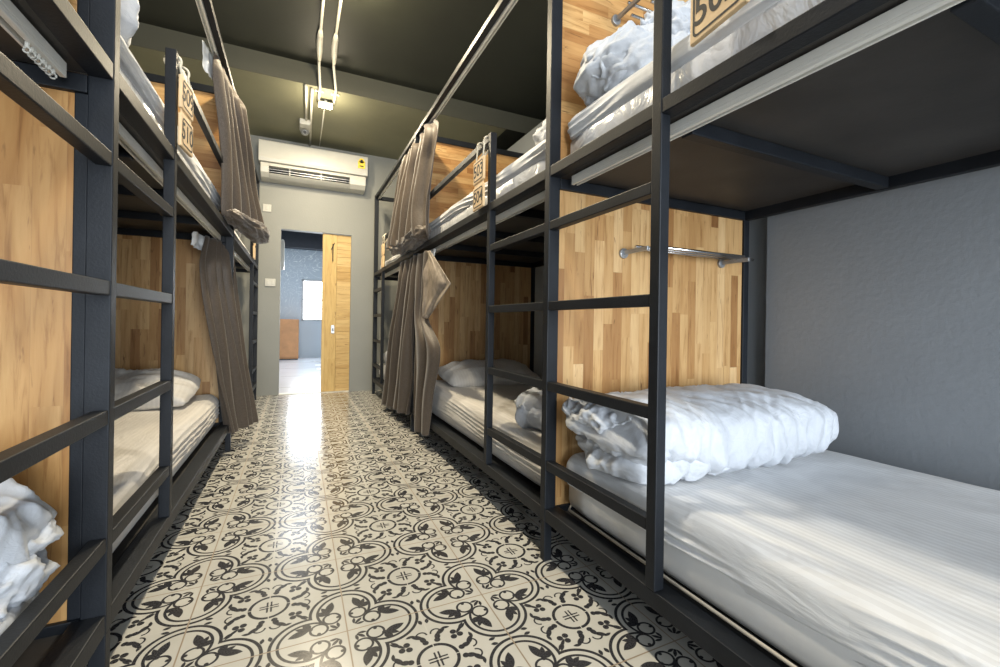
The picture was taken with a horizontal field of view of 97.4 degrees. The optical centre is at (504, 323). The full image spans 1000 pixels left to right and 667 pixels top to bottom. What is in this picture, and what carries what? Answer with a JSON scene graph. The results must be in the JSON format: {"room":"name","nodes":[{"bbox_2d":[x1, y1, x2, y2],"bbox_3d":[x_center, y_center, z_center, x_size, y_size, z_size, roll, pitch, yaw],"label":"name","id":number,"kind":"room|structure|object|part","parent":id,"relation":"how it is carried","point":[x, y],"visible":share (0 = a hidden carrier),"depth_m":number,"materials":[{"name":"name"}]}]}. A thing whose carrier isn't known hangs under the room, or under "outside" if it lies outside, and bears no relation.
{"room":"dormitory","nodes":[
{"label":"dormitory","id":0,"kind":"room"},
{"bbox_2d":[281,240,284,269],"bbox_3d":[-3.226,-0.934,5.935,0.455,0.380,0.300,1,0,-25],"label":"upper cabinet","id":1,"kind":"object","parent":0,"point":[282,241],"visible":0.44,"depth_m":5.89,"materials":[{"name":"white plastic"}]},
{"bbox_2d":[279,357,320,392],"bbox_3d":[-3.241,0.856,7.765,4.000,0.099,5.400,1,0,-25],"label":"floor","id":2,"kind":"structure","parent":0,"point":[292,381],"depth_m":6.76,"materials":[{"name":"white tile"}]},
{"bbox_2d":[279,319,298,359],"bbox_3d":[-4.899,0.345,9.528,0.795,0.870,0.550,1,0,-25],"label":"base cabinet","id":3,"kind":"object","parent":2,"relation":"on","point":[289,328],"visible":0.34,"depth_m":9.37,"materials":[{"name":"laminate"}]},
{"bbox_2d":[280,248,322,357],"bbox_3d":[-4.351,-0.661,10.161,4.000,2.900,0.100,1,0,-25],"label":"wall","id":4,"kind":"structure","parent":0,"point":[300,264],"depth_m":9.98,"materials":[{"name":"paint"}]},
{"bbox_2d":[281,230,322,250],"bbox_3d":[-4.258,-1.870,10.002,4.000,0.400,0.249,1,0,-25],"label":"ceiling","id":5,"kind":"structure","parent":4,"relation":"attached to","point":[292,239],"depth_m":9.77,"materials":[{"name":"grey paint"}]},
{"bbox_2d":[302,279,321,320],"bbox_3d":[-4.181,-0.519,10.207,0.950,0.940,0.076,1,0,-25],"label":"window","id":6,"kind":"structure","parent":4,"relation":"in","point":[311,289],"depth_m":10.12,"materials":[{"name":"white"}]},
{"bbox_2d":[279,390,348,394],"bbox_3d":[-2.238,0.818,5.189,0.759,0.006,0.115,1,0,-25],"label":"trim","id":7,"kind":"structure","parent":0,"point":[290,393],"depth_m":5.15,"materials":[{"name":"white"}]},
{"bbox_2d":[236,135,397,395],"bbox_3d":[-1.910,-0.764,5.341,4.150,3.180,0.100,1,0,-25],"label":"wall","id":8,"kind":"structure","parent":0,"point":[293,208],"depth_m":5.22,"materials":[{"name":"grey paint"}]},
{"bbox_2d":[263,204,270,211],"bbox_3d":[-2.658,-1.291,4.920,0.085,0.085,0.016,1,0,-25],"label":"wall switch","id":9,"kind":"object","parent":8,"relation":"attached to","point":[266,207],"visible":1,"depth_m":4.92,"materials":[{"name":"white plastic"}]},
{"bbox_2d":[265,278,275,285],"bbox_3d":[-2.632,-0.457,4.938,0.105,0.085,0.016,1,0,-25],"label":"wall switch","id":10,"kind":"object","parent":8,"relation":"attached to","point":[268,282],"visible":1,"depth_m":4.93,"materials":[{"name":"white plastic"}]},
{"bbox_2d":[299,118,310,135],"bbox_3d":[-2.073,-2.026,4.567,0.109,0.097,0.255,1,0,-25],"label":"security camera","id":11,"kind":"object","parent":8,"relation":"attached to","point":[304,127],"visible":0.99,"depth_m":4.53,"materials":[{"name":"white plastic"}]},
{"bbox_2d":[305,84,306,120],"bbox_3d":[-1.862,-2.058,4.127,0.022,0.022,0.720,1,0,-24],"label":"conduit pipe","id":12,"kind":"object","parent":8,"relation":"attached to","point":[305,84],"visible":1,"depth_m":4.07,"materials":[{"name":"white plastic"}]},
{"bbox_2d":[309,88,312,145],"bbox_3d":[-1.969,-2.059,4.474,0.022,0.022,1.360,1,0,-25],"label":"conduit pipe","id":13,"kind":"object","parent":8,"relation":"attached to","point":[311,97],"visible":1,"depth_m":4.29,"materials":[{"name":"white plastic"}]},
{"bbox_2d":[258,139,367,194],"bbox_3d":[-2.162,-1.773,5.029,1.130,0.400,0.232,1,0,-25],"label":"air conditioner","id":14,"kind":"object","parent":8,"relation":"attached to","point":[280,163],"visible":1,"depth_m":4.95,"materials":[{"name":"white plastic"}]},
{"bbox_3d":[-2.163,-1.856,5.033,1.130,0.235,0.223,1,0,-25],"label":"panel","id":15,"kind":"part","parent":14,"relation":"part of","materials":[{"name":"white plastic"}]},
{"bbox_2d":[128,45,505,159],"bbox_3d":[-1.923,-2.263,4.539,3.600,0.383,1.520,1,0,-25],"label":"ceiling","id":16,"kind":"structure","parent":8,"relation":"attached to","point":[275,106],"depth_m":4.40,"materials":[{"name":"grey paint"}]},
{"bbox_2d":[319,108,324,146],"bbox_3d":[-1.930,-2.064,4.648,0.012,0.012,1.080,1,0,-25],"label":"conduit pipe","id":17,"kind":"object","parent":8,"relation":"attached to","point":[324,108],"visible":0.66,"depth_m":4.60,"materials":[{"name":"white plastic"}]},
{"bbox_2d":[318,100,332,109],"bbox_3d":[-1.655,-2.037,4.070,0.126,0.059,0.086,1,0,-25],"label":"lamp","id":18,"kind":"object","parent":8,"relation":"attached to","point":[324,104],"visible":1,"depth_m":4.05,"materials":[{"name":"white plastic"}]},
{"bbox_2d":[319,103,331,109],"bbox_3d":[-1.656,-2.011,4.070,0.110,0.006,0.070,1,0,-25],"label":"diffuser","id":19,"kind":"object","parent":18,"relation":"attached to","point":[324,105],"depth_m":4.05,"materials":[{"name":"beige plastic"}]},
{"bbox_2d":[320,233,350,391],"bbox_3d":[-2.015,-0.123,5.265,0.317,1.878,0.081,1,0,-25],"label":"door","id":20,"kind":"structure","parent":8,"relation":"in","point":[336,259],"depth_m":5.27,"materials":[{"name":"brown wood"}]},
{"bbox_2d":[138,0,547,119],"bbox_3d":[0.575,-2.317,0.133,4.350,0.200,8.580,1,0,-25],"label":"ceiling","id":21,"kind":"structure","parent":0,"point":[414,44],"depth_m":3.44,"materials":[{"name":"grey paint"}]},
{"bbox_2d":[315,0,324,100],"bbox_3d":[0.104,-2.119,0.200,0.079,0.218,8.500,1,0,-25],"label":"conduit pipe","id":22,"kind":"object","parent":21,"relation":"attached to","point":[319,43],"visible":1,"depth_m":3.50,"materials":[{"name":"white plastic"}]},
{"bbox_2d":[331,0,342,104],"bbox_3d":[0.212,-2.117,0.251,0.099,0.218,8.500,1,0,-25],"label":"conduit pipe","id":23,"kind":"object","parent":21,"relation":"attached to","point":[334,47],"visible":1,"depth_m":3.53,"materials":[{"name":"white plastic"}]},
{"bbox_2d":[85,390,723,666],"bbox_3d":[0.222,0.908,0.776,4.350,0.100,10.001,1,0,-25],"label":"floor","id":24,"kind":"structure","parent":0,"point":[330,531],"depth_m":1.49,"materials":[{"name":"tile"}]},
{"bbox_2d":[0,0,120,666],"bbox_3d":[-0.930,-0.327,-0.167,1.081,2.335,2.096,1,0,-25],"label":"bunk bed","id":25,"kind":"object","parent":24,"relation":"on","point":[59,127],"visible":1,"depth_m":0.94,"materials":[{"name":"metal"}]},
{"bbox_3d":[-1.393,0.076,0.760,0.977,1.175,0.016,1,0,-25],"label":"headboard","id":26,"kind":"part","parent":25,"relation":"part of","materials":[{"name":"brown wood"}]},
{"bbox_3d":[-1.371,-0.531,0.760,1.001,0.039,0.032,1,0,-25],"label":"rail","id":27,"kind":"part","parent":25,"relation":"part of","materials":[{"name":"metal"}]},
{"bbox_3d":[-1.389,0.666,0.760,1.001,0.045,0.028,1,0,-25],"label":"rail","id":28,"kind":"part","parent":25,"relation":"part of","materials":[{"name":"metal"}]},
{"bbox_3d":[-0.458,-0.554,0.054,0.044,0.038,2.028,1,0,-25],"label":"rail","id":29,"kind":"part","parent":25,"relation":"part of","materials":[{"name":"metal"}]},
{"bbox_3d":[-0.483,0.680,0.051,0.058,0.045,2.028,1,0,-25],"label":"rail","id":30,"kind":"part","parent":25,"relation":"part of","materials":[{"name":"metal"}]},
{"bbox_3d":[-1.377,-1.009,0.760,0.977,0.886,0.016,1,0,-25],"label":"headboard","id":31,"kind":"part","parent":25,"relation":"part of","materials":[{"name":"brown wood"}]},
{"bbox_3d":[-0.912,0.768,0.988,0.030,0.145,0.030,1,0,-25],"label":"leg","id":32,"kind":"part","parent":25,"relation":"part of","materials":[{"name":"metal"}]},
{"bbox_3d":[-0.901,-0.399,0.986,0.045,2.190,0.034,1,0,-25],"label":"post","id":33,"kind":"part","parent":25,"relation":"part of","materials":[{"name":"metal"}]},
{"bbox_3d":[-0.969,0.591,-0.180,0.946,0.116,1.983,1,0,-25],"label":"mattress","id":34,"kind":"object","parent":25,"relation":"on","visible":0},
{"bbox_2d":[0,478,63,634],"bbox_3d":[-1.032,0.400,0.643,0.533,0.349,0.420,1,0,-36],"label":"duvet","id":35,"kind":"object","parent":34,"relation":"on","point":[28,525],"visible":0.93,"depth_m":0.76,"materials":[{"name":"white fabric"}]},
{"bbox_2d":[9,0,235,623],"bbox_3d":[-1.816,-0.340,1.707,1.081,2.335,2.051,1,0,-25],"label":"bunk bed","id":36,"kind":"object","parent":24,"relation":"on","point":[161,322],"visible":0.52,"depth_m":1.91,"materials":[{"name":"metal"}]},
{"bbox_2d":[12,35,220,210],"bbox_3d":[-1.809,-0.694,1.695,0.998,0.234,1.969,1,0,-25],"label":"mattress","id":37,"kind":"object","parent":36,"relation":"on","point":[130,70],"visible":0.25,"depth_m":1.42,"materials":[{"name":"white fabric"}]},
{"bbox_2d":[120,0,139,46],"bbox_3d":[-1.173,-0.910,1.214,0.275,0.222,0.231,1,0,-25],"label":"duvet","id":38,"kind":"object","parent":37,"relation":"on","point":[129,23],"visible":0.2,"depth_m":1.24,"materials":[{"name":"white fabric"}]},
{"bbox_2d":[112,394,218,552],"bbox_3d":[-1.829,0.535,1.695,0.995,0.201,1.968,1,0,-25],"label":"mattress","id":39,"kind":"object","parent":36,"relation":"on","point":[136,433],"visible":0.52,"depth_m":1.77,"materials":[{"name":"white fabric"}]},
{"bbox_2d":[115,368,200,410],"bbox_3d":[-2.075,0.344,2.316,0.770,0.200,0.443,1,0,-25],"label":"pillow","id":40,"kind":"object","parent":39,"relation":"on","point":[186,385],"visible":0.31,"depth_m":2.32,"materials":[{"name":"white fabric"}]},
{"bbox_3d":[-2.269,0.063,2.614,0.977,1.175,0.016,1,0,-25],"label":"headboard","id":41,"kind":"part","parent":36,"relation":"part of","materials":[{"name":"brown wood"}]},
{"bbox_3d":[-1.129,-0.134,1.476,0.031,1.564,0.033,1,0,-25],"label":"ladder post","id":42,"kind":"part","parent":36,"relation":"part of","materials":[{"name":"metal"}]},
{"bbox_3d":[-1.362,0.667,1.910,0.058,0.045,2.017,1,0,-25],"label":"rail","id":43,"kind":"part","parent":36,"relation":"part of","materials":[{"name":"metal"}]},
{"bbox_3d":[-2.247,-0.544,2.614,1.001,0.039,0.032,1,0,-25],"label":"rail","id":44,"kind":"part","parent":36,"relation":"part of","materials":[{"name":"metal"}]},
{"bbox_3d":[-1.337,-0.568,1.913,0.044,0.038,2.017,1,0,-25],"label":"rail","id":45,"kind":"part","parent":36,"relation":"part of","materials":[{"name":"metal"}]},
{"bbox_2d":[163,56,193,157],"bbox_3d":[-1.145,-0.765,1.540,0.062,0.319,0.125,1,0,-20],"label":"number sign","id":46,"kind":"object","parent":36,"relation":"hanging from","point":[185,93],"visible":0.98,"depth_m":1.53,"materials":[{"name":"brown wood"}]},
{"bbox_3d":[-2.253,-1.023,2.614,0.977,0.886,0.016,1,0,-25],"label":"headboard","id":47,"kind":"part","parent":36,"relation":"part of","materials":[{"name":"brown wood"}]},
{"bbox_3d":[-1.441,-0.901,2.159,0.026,0.032,1.479,1,0,-25],"label":"guard rail","id":48,"kind":"part","parent":36,"relation":"part of","materials":[{"name":"metal"}]},
{"bbox_3d":[-1.317,-1.479,1.916,0.030,0.032,2.017,1,0,-25],"label":"canopy rail","id":49,"kind":"part","parent":36,"relation":"part of","materials":[{"name":"metal"}]},
{"bbox_2d":[191,231,258,433],"bbox_3d":[-1.764,0.091,2.803,0.144,1.234,0.695,1,0,-6],"label":"curtain","id":50,"kind":"object","parent":36,"relation":"hanging from","point":[220,296],"visible":0.98,"depth_m":2.72,"materials":[{"name":"brown fabric"}]},
{"bbox_3d":[-1.788,0.755,2.842,0.030,0.145,0.030,1,0,-25],"label":"leg","id":51,"kind":"part","parent":36,"relation":"part of","materials":[{"name":"metal"}]},
{"bbox_3d":[-1.777,-0.412,2.840,0.045,2.190,0.034,1,0,-25],"label":"post","id":52,"kind":"part","parent":36,"relation":"part of","materials":[{"name":"metal"}]},
{"bbox_2d":[202,40,269,243],"bbox_3d":[-1.671,-1.016,2.792,0.193,0.933,1.042,1,0,-11],"label":"curtain","id":53,"kind":"object","parent":36,"relation":"hanging from","point":[240,205],"visible":0.98,"depth_m":2.59,"materials":[{"name":"brown fabric"}]},
{"bbox_2d":[119,162,259,399],"bbox_3d":[-2.682,-0.353,3.539,1.081,2.335,2.002,1,0,-25],"label":"bunk bed","id":54,"kind":"object","parent":24,"relation":"on","point":[243,259],"visible":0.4,"depth_m":4.16,"materials":[{"name":"metal"}]},
{"bbox_2d":[234,230,249,253],"bbox_3d":[-2.680,-0.668,3.534,0.990,0.157,1.898,1,0,-25],"label":"mattress","id":55,"kind":"object","parent":54,"relation":"on","point":[234,230],"visible":0.05,"depth_m":3.63,"materials":[{"name":"white fabric"}]},
{"bbox_3d":[-3.102,-0.557,4.424,1.001,0.039,0.032,1,0,-25],"label":"rail","id":56,"kind":"part","parent":54,"relation":"part of","materials":[{"name":"metal"}]},
{"bbox_3d":[-2.203,-0.581,3.745,0.044,0.038,1.968,1,0,-25],"label":"rail","id":57,"kind":"part","parent":54,"relation":"part of","materials":[{"name":"metal"}]},
{"bbox_3d":[-2.402,-0.154,4.171,0.031,1.564,0.033,1,0,-25],"label":"ladder post","id":58,"kind":"part","parent":54,"relation":"part of","materials":[{"name":"metal"}]},
{"bbox_2d":[253,243,255,259],"bbox_3d":[-2.331,-0.768,4.047,0.061,0.349,0.135,1,0,-25],"label":"number sign","id":59,"kind":"object","parent":54,"relation":"hanging from","point":[254,248],"visible":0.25,"depth_m":4.02,"materials":[{"name":"brown wood"}]},
{"bbox_3d":[-2.633,-0.425,4.650,0.045,2.190,0.034,1,0,-25],"label":"post","id":60,"kind":"part","parent":54,"relation":"part of","materials":[{"name":"metal"}]},
{"bbox_3d":[-2.183,-1.493,3.748,0.030,0.032,1.968,1,0,-25],"label":"canopy rail","id":61,"kind":"part","parent":54,"relation":"part of","materials":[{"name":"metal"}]},
{"bbox_2d":[372,134,525,393],"bbox_3d":[-0.643,-0.323,4.540,1.081,2.335,1.935,1,0,-25],"label":"bunk bed","id":62,"kind":"object","parent":24,"relation":"on","point":[390,272],"visible":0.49,"depth_m":4.80,"materials":[{"name":"metal"}]},
{"bbox_3d":[-1.540,0.759,5.174,0.030,0.145,0.030,1,0,-25],"label":"leg","id":63,"kind":"part","parent":62,"relation":"part of","materials":[{"name":"metal"}]},
{"bbox_3d":[-1.517,-0.408,5.178,0.045,2.190,0.034,1,0,-25],"label":"post","id":64,"kind":"part","parent":62,"relation":"part of","materials":[{"name":"metal"}]},
{"bbox_3d":[-1.113,0.670,4.306,0.058,0.045,1.901,1,0,-25],"label":"rail","id":65,"kind":"part","parent":62,"relation":"part of","materials":[{"name":"metal"}]},
{"bbox_2d":[379,363,385,378],"bbox_3d":[-0.648,0.549,4.532,0.997,0.207,1.851,1,0,-25],"label":"mattress","id":66,"kind":"object","parent":62,"relation":"on","point":[384,364],"visible":0.02,"depth_m":4.82,"materials":[{"name":"white fabric"}]},
{"bbox_3d":[-1.299,-0.137,4.692,0.031,1.564,0.033,1,0,-25],"label":"ladder post","id":67,"kind":"part","parent":62,"relation":"part of","materials":[{"name":"metal"}]},
{"bbox_2d":[381,233,387,267],"bbox_3d":[-1.234,-0.752,4.566,0.061,0.349,0.135,1,0,-25],"label":"number sign","id":68,"kind":"object","parent":62,"relation":"hanging from","point":[383,244],"visible":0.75,"depth_m":4.53,"materials":[{"name":"brown wood"}]},
{"bbox_3d":[-1.041,-0.526,5.399,1.001,0.039,0.032,1,0,-25],"label":"rail","id":69,"kind":"part","parent":62,"relation":"part of","materials":[{"name":"metal"}]},
{"bbox_3d":[-1.100,-0.564,4.303,0.044,0.038,1.901,1,0,-25],"label":"rail","id":70,"kind":"part","parent":62,"relation":"part of","materials":[{"name":"metal"}]},
{"bbox_2d":[380,250,409,268],"bbox_3d":[-0.629,-0.630,4.532,0.998,0.143,1.853,1,0,-25],"label":"mattress","id":71,"kind":"object","parent":62,"relation":"on","point":[393,258],"visible":0.05,"depth_m":4.43,"materials":[{"name":"white fabric"}]},
{"bbox_3d":[-1.093,-1.476,4.300,0.030,0.032,1.901,1,0,-25],"label":"canopy rail","id":72,"kind":"part","parent":62,"relation":"part of","materials":[{"name":"metal"}]},
{"bbox_2d":[381,255,416,414],"bbox_3d":[-0.919,0.138,3.764,0.105,1.306,1.312,1,0,-25],"label":"curtain","id":73,"kind":"object","parent":62,"relation":"hanging from","point":[398,379],"visible":0.98,"depth_m":3.52,"materials":[{"name":"brown fabric"}]},
{"bbox_2d":[386,119,438,255],"bbox_3d":[-0.785,-1.015,3.548,0.181,0.910,1.406,1,0,-25],"label":"curtain","id":74,"kind":"object","parent":62,"relation":"hanging from","point":[410,228],"visible":1,"depth_m":3.22,"materials":[{"name":"brown fabric"}]},
{"bbox_2d":[410,0,738,516],"bbox_3d":[0.202,-0.310,2.750,1.081,2.335,2.024,1,0,-25],"label":"bunk bed","id":75,"kind":"object","parent":24,"relation":"on","point":[487,310],"visible":0.44,"depth_m":3.00,"materials":[{"name":"metal"}]},
{"bbox_3d":[-0.713,0.771,3.425,0.030,0.145,0.030,1,0,-25],"label":"leg","id":76,"kind":"part","parent":75,"relation":"part of","materials":[{"name":"metal"}]},
{"bbox_3d":[-0.690,-0.396,3.428,0.045,2.190,0.034,1,0,-25],"label":"post","id":77,"kind":"part","parent":75,"relation":"part of","materials":[{"name":"metal"}]},
{"bbox_2d":[414,249,450,435],"bbox_3d":[-0.481,0.137,2.905,0.093,1.278,0.822,1,0,-25],"label":"curtain","id":78,"kind":"object","parent":75,"relation":"hanging from","point":[431,282],"visible":1,"depth_m":2.95,"materials":[{"name":"brown fabric"}]},
{"bbox_3d":[-0.371,-0.885,2.754,0.026,0.032,1.452,1,0,-25],"label":"guard rail","id":79,"kind":"part","parent":75,"relation":"part of","materials":[{"name":"metal"}]},
{"bbox_3d":[-0.247,-1.463,2.511,0.030,0.032,1.990,1,0,-25],"label":"canopy rail","id":80,"kind":"part","parent":75,"relation":"part of","materials":[{"name":"metal"}]},
{"bbox_3d":[-0.207,-0.992,3.655,0.997,0.886,0.016,1,0,-25],"label":"headboard","id":81,"kind":"part","parent":75,"relation":"part of","materials":[{"name":"brown wood"}]},
{"bbox_3d":[-0.267,0.683,2.517,0.058,0.045,1.990,1,0,-25],"label":"rail","id":82,"kind":"part","parent":75,"relation":"part of","materials":[{"name":"metal"}]},
{"bbox_3d":[-0.255,-0.551,2.514,0.044,0.038,1.990,1,0,-25],"label":"rail","id":83,"kind":"part","parent":75,"relation":"part of","materials":[{"name":"metal"}]},
{"bbox_3d":[-0.224,0.094,3.655,0.997,1.175,0.016,1,0,-25],"label":"headboard","id":84,"kind":"part","parent":75,"relation":"part of","materials":[{"name":"brown wood"}]},
{"bbox_2d":[473,136,487,211],"bbox_3d":[-0.100,-0.735,2.165,0.062,0.349,0.135,1,0,-25],"label":"number sign","id":85,"kind":"object","parent":75,"relation":"hanging from","point":[479,166],"visible":0.96,"depth_m":2.14,"materials":[{"name":"brown wood"}]},
{"bbox_3d":[-0.214,-0.513,3.649,1.001,0.039,0.032,1,0,-25],"label":"rail","id":86,"kind":"part","parent":75,"relation":"part of","materials":[{"name":"metal"}]},
{"bbox_2d":[432,380,541,485],"bbox_3d":[0.198,0.558,2.744,0.994,0.216,1.933,1,0,-25],"label":"mattress","id":87,"kind":"object","parent":75,"relation":"on","point":[462,408],"visible":0.27,"depth_m":2.40,"materials":[{"name":"white fabric"}]},
{"bbox_2d":[438,359,539,386],"bbox_3d":[-0.120,0.371,3.376,0.761,0.178,0.458,1,0,-25],"label":"pillow","id":88,"kind":"object","parent":87,"relation":"on","point":[468,372],"visible":0.73,"depth_m":3.20,"materials":[{"name":"white fabric"}]},
{"bbox_2d":[514,387,541,429],"bbox_3d":[0.241,0.379,1.990,0.423,0.169,0.392,1,0,-25],"label":"duvet","id":89,"kind":"object","parent":87,"relation":"on","point":[528,414],"visible":0.43,"depth_m":1.88,"materials":[{"name":"white fabric"}]},
{"bbox_2d":[429,139,545,238],"bbox_3d":[0.216,-0.648,2.744,0.993,0.204,1.933,1,0,-25],"label":"mattress","id":90,"kind":"object","parent":75,"relation":"on","point":[532,162],"visible":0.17,"depth_m":2.05,"materials":[{"name":"white fabric"}]},
{"bbox_2d":[533,119,545,144],"bbox_3d":[0.307,-0.857,1.973,0.335,0.225,0.311,1,0,-25],"label":"duvet","id":91,"kind":"object","parent":90,"relation":"on","point":[539,135],"visible":0.09,"depth_m":1.93,"materials":[{"name":"white fabric"}]},
{"bbox_3d":[-0.066,-0.118,2.082,0.031,1.564,0.033,1,0,-25],"label":"ladder post","id":92,"kind":"part","parent":75,"relation":"part of","materials":[{"name":"metal"}]},
{"bbox_3d":[0.250,-0.309,3.873,0.035,2.335,0.030,1,0,-25],"label":"post","id":93,"kind":"part","parent":75,"relation":"part of","materials":[{"name":"metal"}]},
{"bbox_3d":[0.683,-0.518,2.957,0.030,0.076,1.990,1,0,-25],"label":"rail","id":94,"kind":"part","parent":75,"relation":"part of","materials":[{"name":"metal"}]},
{"bbox_2d":[540,0,999,666],"bbox_3d":[1.085,-0.296,0.881,1.081,2.335,2.110,1,0,-25],"label":"bunk bed","id":95,"kind":"object","parent":24,"relation":"on","point":[645,288],"visible":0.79,"depth_m":1.31,"materials":[{"name":"metal"}]},
{"bbox_3d":[0.151,0.785,1.595,0.030,0.145,0.030,1,0,-25],"label":"leg","id":96,"kind":"part","parent":95,"relation":"part of","materials":[{"name":"metal"}]},
{"bbox_3d":[0.175,-0.383,1.599,0.045,2.190,0.034,1,0,-25],"label":"post","id":97,"kind":"part","parent":95,"relation":"part of","materials":[{"name":"metal"}]},
{"bbox_3d":[0.633,0.697,1.819,1.001,0.045,0.028,1,0,-25],"label":"rail","id":98,"kind":"part","parent":95,"relation":"part of","materials":[{"name":"metal"}]},
{"bbox_3d":[0.657,-0.978,1.826,0.997,0.886,0.016,1,0,-25],"label":"headboard","id":99,"kind":"part","parent":95,"relation":"part of","materials":[{"name":"brown wood"}]},
{"bbox_3d":[0.775,-1.185,1.780,0.700,0.018,0.108,1,0,-25],"label":"coat rail","id":100,"kind":"part","parent":95,"relation":"part of","materials":[{"name":"silver metal"}]},
{"bbox_3d":[0.641,0.107,1.826,0.997,1.175,0.016,1,0,-25],"label":"headboard","id":101,"kind":"part","parent":95,"relation":"part of","materials":[{"name":"brown wood"}]},
{"bbox_3d":[0.651,-0.500,1.819,1.001,0.039,0.032,1,0,-25],"label":"rail","id":102,"kind":"part","parent":95,"relation":"part of","materials":[{"name":"metal"}]},
{"bbox_3d":[0.392,-0.111,1.113,0.031,1.564,0.033,1,0,-25],"label":"ladder post","id":103,"kind":"part","parent":95,"relation":"part of","materials":[{"name":"metal"}]},
{"bbox_3d":[0.609,0.697,0.663,0.058,0.045,2.042,1,0,-25],"label":"rail","id":104,"kind":"part","parent":95,"relation":"part of","materials":[{"name":"metal"}]},
{"bbox_3d":[0.808,-0.284,1.802,0.695,0.018,0.108,1,0,-25],"label":"coat rail","id":105,"kind":"part","parent":95,"relation":"part of","materials":[{"name":"silver metal"}]},
{"bbox_2d":[567,0,823,153],"bbox_3d":[1.089,-0.635,0.893,0.998,0.205,2.020,1,0,-25],"label":"mattress","id":106,"kind":"object","parent":95,"relation":"on","point":[755,20],"visible":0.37,"depth_m":1.09,"materials":[{"name":"white fabric"}]},
{"bbox_2d":[573,0,690,105],"bbox_3d":[0.559,-0.928,1.556,0.673,0.372,0.403,1,0,-25],"label":"duvet","id":107,"kind":"object","parent":106,"relation":"on","point":[605,63],"visible":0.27,"depth_m":1.39,"materials":[{"name":"white fabric"}]},
{"bbox_2d":[690,0,749,46],"bbox_3d":[0.479,-0.764,0.936,0.066,0.272,0.155,1,0,-18],"label":"number sign","id":108,"kind":"object","parent":95,"relation":"hanging from","point":[706,15],"visible":1,"depth_m":0.95,"materials":[{"name":"brown wood"}]},
{"bbox_3d":[0.621,-0.538,0.660,0.044,0.038,2.042,1,0,-25],"label":"rail","id":109,"kind":"part","parent":95,"relation":"part of","materials":[{"name":"metal"}]},
{"bbox_3d":[1.115,-0.296,2.043,0.035,2.335,0.030,1,0,-25],"label":"post","id":110,"kind":"part","parent":95,"relation":"part of","materials":[{"name":"metal"}]},
{"bbox_2d":[566,450,999,666],"bbox_3d":[1.076,0.572,0.886,0.997,0.214,2.005,1,0,-25],"label":"mattress","id":111,"kind":"object","parent":95,"relation":"on","point":[829,558],"visible":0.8,"depth_m":0.95,"materials":[{"name":"white fabric"}]},
{"bbox_2d":[562,383,838,484],"bbox_3d":[0.703,0.354,1.552,1.001,0.254,0.493,1,0,-25],"label":"duvet","id":112,"kind":"object","parent":111,"relation":"on","point":[714,430],"visible":0.85,"depth_m":1.34,"materials":[{"name":"white fabric"}]},
{"bbox_3d":[1.559,-0.505,1.104,0.030,0.076,2.042,1,0,-25],"label":"rail","id":113,"kind":"part","parent":95,"relation":"part of","materials":[{"name":"metal"}]},
{"bbox_2d":[507,120,999,490],"bbox_3d":[1.860,-0.707,1.593,0.775,3.180,10.100,1,0,-25],"label":"wall","id":114,"kind":"structure","parent":0,"point":[881,310],"depth_m":1.60,"materials":[{"name":"grey paint"}]},
{"bbox_2d":[130,22,542,133],"bbox_3d":[-1.260,-2.153,4.010,4.350,0.183,0.004,1,0,-25],"label":"beam","id":115,"kind":"structure","parent":114,"relation":"attached to","point":[147,36],"depth_m":3.86,"materials":[{"name":"grey paint"}]},
{"bbox_2d":[497,129,525,149],"bbox_3d":[0.043,-2.234,5.469,0.750,0.382,1.519,1,0,-25],"label":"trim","id":116,"kind":"structure","parent":114,"relation":"attached to","point":[508,138],"depth_m":4.86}
]}

